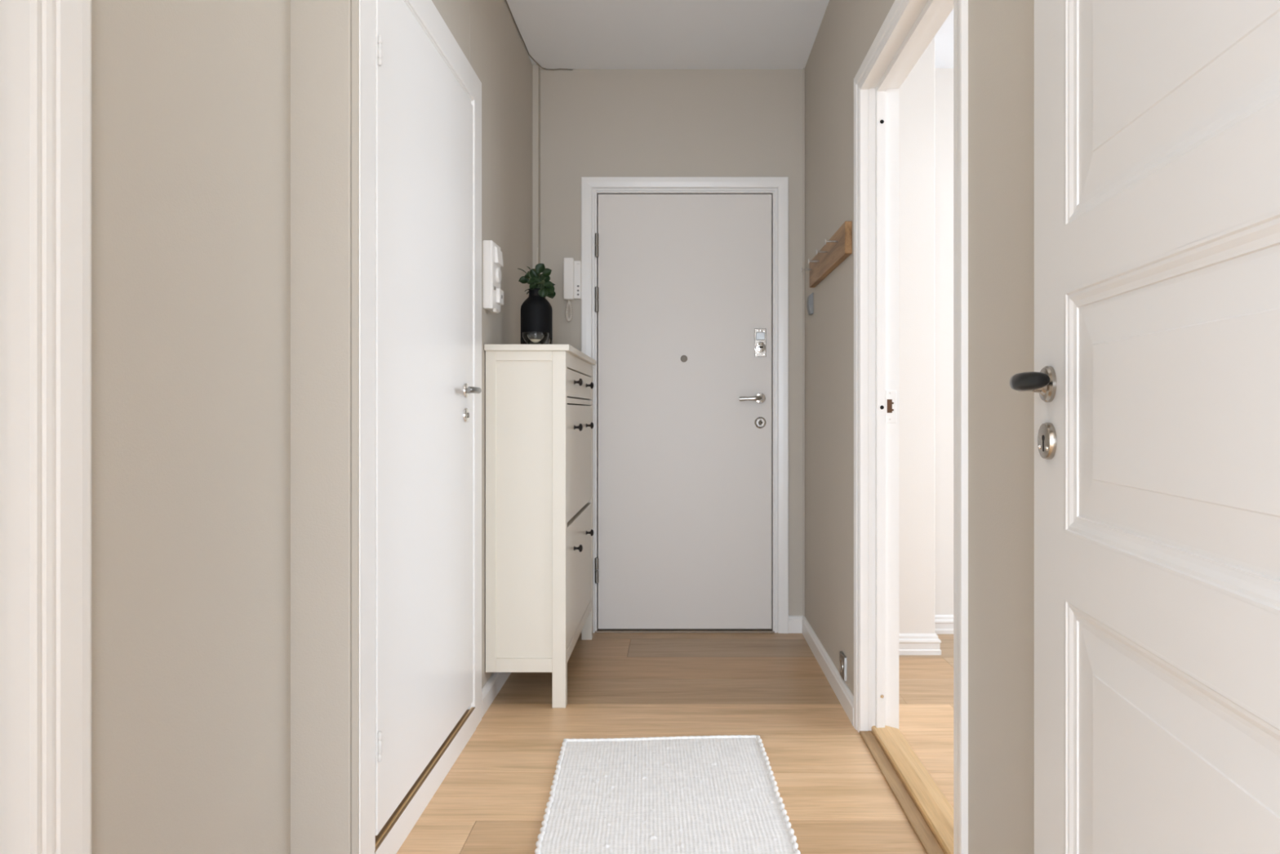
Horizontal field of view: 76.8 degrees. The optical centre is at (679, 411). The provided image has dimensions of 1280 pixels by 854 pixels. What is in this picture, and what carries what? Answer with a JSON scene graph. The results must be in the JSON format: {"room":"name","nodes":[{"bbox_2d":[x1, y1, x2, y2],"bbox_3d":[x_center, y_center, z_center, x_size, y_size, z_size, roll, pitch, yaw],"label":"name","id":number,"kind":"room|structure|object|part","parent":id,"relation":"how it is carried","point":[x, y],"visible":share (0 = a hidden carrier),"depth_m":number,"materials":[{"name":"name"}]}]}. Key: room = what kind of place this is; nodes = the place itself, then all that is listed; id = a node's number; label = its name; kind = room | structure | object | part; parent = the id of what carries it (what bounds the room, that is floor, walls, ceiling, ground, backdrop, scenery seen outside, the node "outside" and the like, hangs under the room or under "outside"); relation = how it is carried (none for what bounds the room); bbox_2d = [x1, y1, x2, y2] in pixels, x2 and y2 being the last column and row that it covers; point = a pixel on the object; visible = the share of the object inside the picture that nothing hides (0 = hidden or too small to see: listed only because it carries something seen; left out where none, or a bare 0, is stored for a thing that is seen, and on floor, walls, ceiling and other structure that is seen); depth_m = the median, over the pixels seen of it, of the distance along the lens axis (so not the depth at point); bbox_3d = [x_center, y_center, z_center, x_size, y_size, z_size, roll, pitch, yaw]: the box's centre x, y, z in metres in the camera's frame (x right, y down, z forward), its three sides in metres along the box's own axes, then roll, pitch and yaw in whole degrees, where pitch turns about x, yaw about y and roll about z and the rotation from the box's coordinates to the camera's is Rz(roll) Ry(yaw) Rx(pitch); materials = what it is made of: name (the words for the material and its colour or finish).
{"room":"apartment entrance hallway","nodes":[
{"label":"apartment entrance hallway","id":0,"kind":"room"},
{"bbox_2d":[91,0,290,853],"bbox_3d":[-0.866,-0.282,0.875,0.128,2.625,1.590,0,0,0],"label":"wall","id":1,"kind":"structure","parent":0,"point":[191,99],"depth_m":1.32,"materials":[{"name":"beige paint"}]},
{"bbox_2d":[0,0,91,853],"bbox_3d":[-0.856,-0.041,0.580,0.142,2.141,1.002,0,0,0],"label":"door","id":2,"kind":"structure","parent":1,"relation":"in","point":[46,45],"depth_m":1.01,"materials":[{"name":"white paint"}]},
{"bbox_3d":[-0.794,-0.041,0.580,0.016,2.141,1.002,0,0,0],"label":"casing","id":3,"kind":"part","parent":2,"relation":"part of","materials":[{"name":"white paint"}]},
{"bbox_2d":[290,0,532,853],"bbox_3d":[-0.790,-0.282,2.710,0.223,2.625,2.100,0,0,0],"label":"wall","id":4,"kind":"structure","parent":0,"point":[486,32],"depth_m":1.66,"materials":[{"name":"beige paint"}]},
{"bbox_2d":[351,0,359,853],"bbox_3d":[-0.671,-0.030,1.667,0.013,2.120,0.006,0,0,0],"label":"trim","id":5,"kind":"structure","parent":4,"relation":"attached to","point":[355,3],"depth_m":1.66,"materials":[{"name":"beige paint"}]},
{"bbox_2d":[359,0,481,853],"bbox_3d":[-0.674,-0.035,2.185,0.130,2.130,1.031,0,0,0],"label":"door","id":6,"kind":"structure","parent":4,"relation":"in","point":[420,95],"depth_m":2.03,"materials":[{"name":"white paint"}]},
{"bbox_3d":[-0.670,0.957,2.178,0.006,0.006,0.854,0,0,0],"label":"sill","id":7,"kind":"part","parent":6,"relation":"part of","materials":[{"name":"brown wood"}]},
{"bbox_3d":[-0.659,-0.064,2.490,0.008,0.046,0.046,0,0,0],"label":"handle","id":8,"kind":"part","parent":6,"relation":"part of","materials":[{"name":"silver metal"}]},
{"bbox_3d":[-0.634,-0.064,2.436,0.048,0.019,0.126,0,0,0],"label":"lever","id":9,"kind":"part","parent":6,"relation":"part of","materials":[{"name":"silver metal"}]},
{"bbox_2d":[483,240,503,313],"bbox_3d":[-0.655,-0.467,2.835,0.049,0.244,0.120,0,0,0],"label":"control unit","id":10,"kind":"object","parent":4,"relation":"attached to","point":[493,296],"visible":1,"depth_m":2.78,"materials":[{"name":"white plastic"}]},
{"bbox_2d":[481,671,511,717],"bbox_3d":[-0.672,0.991,3.237,0.014,0.079,1.045,0,0,0],"label":"baseboard","id":11,"kind":"structure","parent":4,"relation":"attached to","point":[491,688],"depth_m":2.86,"materials":[{"name":"white paint"}]},
{"bbox_2d":[532,64,540,268],"bbox_3d":[-0.665,-0.282,3.732,0.028,2.625,0.055,0,0,0],"label":"pipe","id":12,"kind":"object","parent":4,"relation":"attached to","point":[535,68],"depth_m":3.71,"materials":[{"name":"beige paint"}]},
{"bbox_2d":[505,0,573,70],"bbox_3d":[-0.589,-1.592,2.730,0.177,0.008,2.059,0,0,0],"label":"trim","id":13,"kind":"structure","parent":4,"relation":"attached to","point":[505,0],"depth_m":3.56,"materials":[{"name":"brown"}]},
{"bbox_2d":[540,69,803,615],"bbox_3d":[-0.100,-0.282,3.830,1.600,2.625,0.140,0,0,0],"label":"wall","id":14,"kind":"structure","parent":0,"point":[594,122],"depth_m":3.76,"materials":[{"name":"beige paint"}]},
{"bbox_2d":[563,257,581,321],"bbox_3d":[-0.500,-0.559,3.727,0.082,0.292,0.066,0,0,0],"label":"phone","id":15,"kind":"object","parent":14,"relation":"attached to","point":[571,268],"visible":1,"depth_m":3.70,"materials":[{"name":"white plastic"}]},
{"bbox_3d":[-0.510,-0.466,3.710,0.035,0.105,0.014,0,0,0],"label":"coiled cord","id":16,"kind":"part","parent":15,"relation":"part of","materials":[{"name":"beige plastic"}]},
{"bbox_2d":[581,177,788,633],"bbox_3d":[0.022,-0.029,3.776,0.963,2.119,0.167,0,0,0],"label":"door","id":17,"kind":"structure","parent":14,"relation":"in","point":[685,280],"depth_m":3.76,"materials":[{"name":"white paint"}]},
{"bbox_3d":[0.022,1.026,3.776,0.835,0.008,0.057,0,0,0],"label":"sill","id":18,"kind":"part","parent":17,"relation":"part of","materials":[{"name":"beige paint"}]},
{"bbox_3d":[0.329,-0.059,3.721,0.113,0.027,0.057,0,0,0],"label":"lever","id":19,"kind":"part","parent":17,"relation":"part of","materials":[{"name":"silver metal"}]},
{"bbox_3d":[0.374,-0.061,3.752,0.051,0.051,0.012,0,0,0],"label":"handle","id":20,"kind":"part","parent":17,"relation":"part of","materials":[{"name":"silver metal"}]},
{"bbox_2d":[788,615,803,633],"bbox_3d":[0.542,0.991,3.753,0.076,0.079,0.014,0,0,0],"label":"baseboard","id":21,"kind":"structure","parent":14,"relation":"attached to","point":[794,621],"depth_m":3.75,"materials":[{"name":"white paint"}]},
{"bbox_2d":[395,632,953,853],"bbox_3d":[0.125,1.055,-0.200,7.750,0.050,8.000,0,0,0],"label":"floor","id":22,"kind":"structure","parent":0,"point":[493,799],"depth_m":2.63,"materials":[{"name":"brown wood"}]},
{"bbox_2d":[484,344,595,707],"bbox_3d":[-0.522,0.399,3.232,0.310,1.262,0.895,0,0,0],"label":"cabinet","id":23,"kind":"object","parent":22,"relation":"on","point":[540,424],"visible":1,"depth_m":2.81,"materials":[{"name":"beige paint"}]},
{"bbox_3d":[-0.559,0.348,2.811,0.233,1.116,0.022,0,0,0],"label":"panel","id":24,"kind":"part","parent":23,"relation":"part of","materials":[{"name":"beige paint"}]},
{"bbox_2d":[522,331,548,344],"bbox_3d":[-0.519,-0.257,2.900,0.094,0.050,0.094,0,0,0],"label":"glass bowl","id":25,"kind":"object","parent":23,"relation":"on","point":[544,340],"visible":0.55,"depth_m":2.88,"materials":[{"name":"clear glass"}]},
{"bbox_2d":[530,337,540,342],"bbox_3d":[-0.521,-0.252,2.900,0.044,0.025,0.044,0,0,0],"label":"tealight candle","id":26,"kind":"object","parent":25,"relation":"in","point":[535,340],"visible":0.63,"depth_m":2.88,"materials":[{"name":"beige wax"}]},
{"bbox_2d":[520,288,552,344],"bbox_3d":[-0.548,-0.349,3.080,0.120,0.234,0.120,0,0,0],"label":"bottle vase","id":27,"kind":"object","parent":23,"relation":"on","point":[536,312],"visible":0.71,"depth_m":3.03,"materials":[{"name":"black ceramic"}]},
{"bbox_2d":[517,263,555,298],"bbox_3d":[-0.547,-0.410,3.073,0.142,0.315,0.071,0,0,-2],"label":"leafy sprig","id":28,"kind":"object","parent":27,"relation":"in","point":[533,277],"visible":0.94,"depth_m":3.07,"materials":[{"name":"green plant"}]},
{"bbox_3d":[-0.543,-0.410,3.078,0.086,0.315,0.058,0,0,0],"label":"stem","id":29,"kind":"part","parent":28,"relation":"part of","materials":[{"name":"green plant"}]},
{"bbox_3d":[-0.420,0.410,2.820,0.047,1.240,0.040,0,0,0],"label":"leg","id":30,"kind":"part","parent":23,"relation":"part of","materials":[{"name":"beige paint"}]},
{"bbox_3d":[-0.559,0.348,3.664,0.233,1.116,0.022,0,0,0],"label":"panel","id":31,"kind":"part","parent":23,"relation":"part of","materials":[{"name":"beige paint"}]},
{"bbox_3d":[-0.382,0.515,3.035,0.032,0.029,0.029,0,0,0],"label":"knob","id":32,"kind":"part","parent":23,"relation":"part of","materials":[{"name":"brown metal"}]},
{"bbox_3d":[-0.382,0.060,3.035,0.032,0.029,0.029,0,0,0],"label":"knob","id":33,"kind":"part","parent":23,"relation":"part of","materials":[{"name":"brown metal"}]},
{"bbox_3d":[-0.382,-0.110,3.035,0.032,0.029,0.029,0,0,0],"label":"knob","id":34,"kind":"part","parent":23,"relation":"part of","materials":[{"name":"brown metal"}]},
{"bbox_3d":[-0.408,-0.183,3.237,0.021,0.053,0.795,0,0,0],"label":"rail","id":35,"kind":"part","parent":23,"relation":"part of","materials":[{"name":"beige paint"}]},
{"bbox_3d":[-0.408,-0.039,3.237,0.021,0.020,0.795,0,0,0],"label":"rail","id":36,"kind":"part","parent":23,"relation":"part of","materials":[{"name":"beige paint"}]},
{"bbox_3d":[-0.408,0.626,3.237,0.018,0.428,0.788,0,0,0],"label":"flap door","id":37,"kind":"part","parent":23,"relation":"part of","materials":[{"name":"beige paint"}]},
{"bbox_3d":[-0.408,0.185,3.237,0.018,0.418,0.788,0,0,0],"label":"flap door","id":38,"kind":"part","parent":23,"relation":"part of","materials":[{"name":"beige paint"}]},
{"bbox_3d":[-0.408,-0.103,3.237,0.018,0.098,0.788,0,0,0],"label":"drawer","id":39,"kind":"part","parent":23,"relation":"part of","materials":[{"name":"beige paint"}]},
{"bbox_3d":[-0.408,0.866,3.237,0.021,0.044,0.795,0,0,0],"label":"rail","id":40,"kind":"part","parent":23,"relation":"part of","materials":[{"name":"beige paint"}]},
{"bbox_3d":[-0.420,0.410,3.655,0.047,1.240,0.040,0,0,0],"label":"leg","id":41,"kind":"part","parent":23,"relation":"part of","materials":[{"name":"beige paint"}]},
{"bbox_3d":[-0.382,0.515,3.425,0.032,0.029,0.029,0,0,0],"label":"knob","id":42,"kind":"part","parent":23,"relation":"part of","materials":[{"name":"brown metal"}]},
{"bbox_3d":[-0.382,0.060,3.425,0.032,0.029,0.029,0,0,0],"label":"knob","id":43,"kind":"part","parent":23,"relation":"part of","materials":[{"name":"brown metal"}]},
{"bbox_3d":[-0.382,-0.110,3.425,0.032,0.029,0.029,0,0,0],"label":"knob","id":44,"kind":"part","parent":23,"relation":"part of","materials":[{"name":"brown metal"}]},
{"bbox_2d":[534,734,800,853],"bbox_3d":[-0.028,1.023,1.842,0.623,0.015,1.387,0,0,-2],"label":"rug","id":45,"kind":"object","parent":22,"relation":"on","point":[718,793],"visible":1,"depth_m":2.12,"materials":[{"name":"white fabric"}]},
{"bbox_3d":[-0.329,1.023,1.823,0.018,0.015,1.374,0,0,-2],"label":"edge cord","id":46,"kind":"part","parent":45,"relation":"part of","materials":[{"name":"fabric"}]},
{"bbox_3d":[0.275,1.023,1.848,0.018,0.015,1.374,0,0,-2],"label":"edge cord","id":47,"kind":"part","parent":45,"relation":"part of","materials":[{"name":"fabric"}]},
{"bbox_2d":[504,0,953,69],"bbox_3d":[0.125,-1.645,-0.150,7.750,0.100,8.100,0,0,0],"label":"ceiling","id":48,"kind":"structure","parent":0,"point":[567,34],"depth_m":3.42,"materials":[{"name":"white paint"}]},
{"bbox_2d":[804,0,1034,853],"bbox_3d":[0.640,-0.282,1.580,0.120,2.625,4.360,0,0,0],"label":"wall","id":49,"kind":"structure","parent":0,"point":[1001,33],"depth_m":1.55,"materials":[{"name":"beige paint"}]},
{"bbox_2d":[803,68,804,615],"bbox_3d":[0.576,-0.323,3.753,0.006,2.545,0.011,0,0,0],"label":"trim","id":50,"kind":"structure","parent":49,"relation":"attached to","point":[803,68],"depth_m":3.75,"materials":[{"name":"beige paint"}]},
{"bbox_2d":[806,293,813,315],"bbox_3d":[0.570,-0.470,3.529,0.021,0.093,0.053,0,0,0],"label":"wall plate","id":51,"kind":"object","parent":49,"relation":"attached to","point":[810,303],"visible":1,"depth_m":3.50,"materials":[{"name":"grey plastic"}]},
{"bbox_2d":[800,221,852,287],"bbox_3d":[0.547,-0.587,3.094,0.066,0.109,0.753,0,0,0],"label":"coat rack","id":52,"kind":"object","parent":49,"relation":"attached to","point":[835,251],"visible":1,"depth_m":2.96,"materials":[{"name":"brown wood"}]},
{"bbox_2d":[801,615,853,725],"bbox_3d":[0.573,0.991,3.200,0.014,0.079,1.120,0,0,0],"label":"baseboard","id":53,"kind":"structure","parent":49,"relation":"attached to","point":[845,696],"depth_m":3.05,"materials":[{"name":"white paint"}]},
{"bbox_2d":[840,650,846,680],"bbox_3d":[0.574,0.897,2.845,0.012,0.080,0.080,0,0,0],"label":"wall socket","id":54,"kind":"object","parent":49,"relation":"attached to","point":[842,657],"visible":1,"depth_m":2.82,"materials":[{"name":"silver metal"}]},
{"bbox_2d":[853,0,968,853],"bbox_3d":[0.635,-0.029,2.130,0.138,2.117,1.014,0,0,0],"label":"door frame","id":55,"kind":"structure","parent":49,"relation":"in","point":[908,28],"depth_m":2.57,"materials":[{"name":"white paint"}]},
{"bbox_3d":[0.676,-0.015,2.583,0.033,0.104,0.002,0,0,0],"label":"strike plate","id":56,"kind":"part","parent":55,"relation":"part of","materials":[{"name":"white paint"}]},
{"bbox_2d":[1009,0,1279,853],"bbox_3d":[0.459,-0.004,0.734,0.098,2.043,0.836,0,0,5],"label":"door","id":57,"kind":"structure","parent":49,"relation":"in","point":[1154,381],"depth_m":0.81,"materials":[{"name":"white paint"}]},
{"bbox_3d":[0.489,-0.037,1.091,0.022,0.049,0.049,0,0,5],"label":"handle","id":58,"kind":"part","parent":57,"relation":"part of","materials":[{"name":"silver metal"}]},
{"bbox_3d":[0.473,-0.573,0.739,0.008,0.675,0.601,0,0,5],"label":"panel","id":59,"kind":"part","parent":57,"relation":"part of","materials":[{"name":"white paint"}]},
{"bbox_3d":[0.473,0.001,0.739,0.008,0.311,0.601,0,0,5],"label":"panel","id":60,"kind":"part","parent":57,"relation":"part of","materials":[{"name":"white paint"}]},
{"bbox_3d":[0.473,0.524,0.739,0.008,0.571,0.601,0,0,5],"label":"panel","id":61,"kind":"part","parent":57,"relation":"part of","materials":[{"name":"white paint"}]},
{"bbox_2d":[898,36,953,633],"bbox_3d":[2.350,-0.282,3.665,3.300,2.625,0.470,0,0,0],"label":"wall","id":62,"kind":"structure","parent":0,"point":[926,96],"depth_m":3.43,"materials":[{"name":"white paint"}]},
{"bbox_2d":[898,614,953,654],"bbox_3d":[2.150,0.988,3.580,2.900,0.085,0.340,0,0,0],"label":"baseboard","id":63,"kind":"structure","parent":62,"relation":"attached to","point":[908,643],"depth_m":3.42,"materials":[{"name":"white paint"}]}
]}

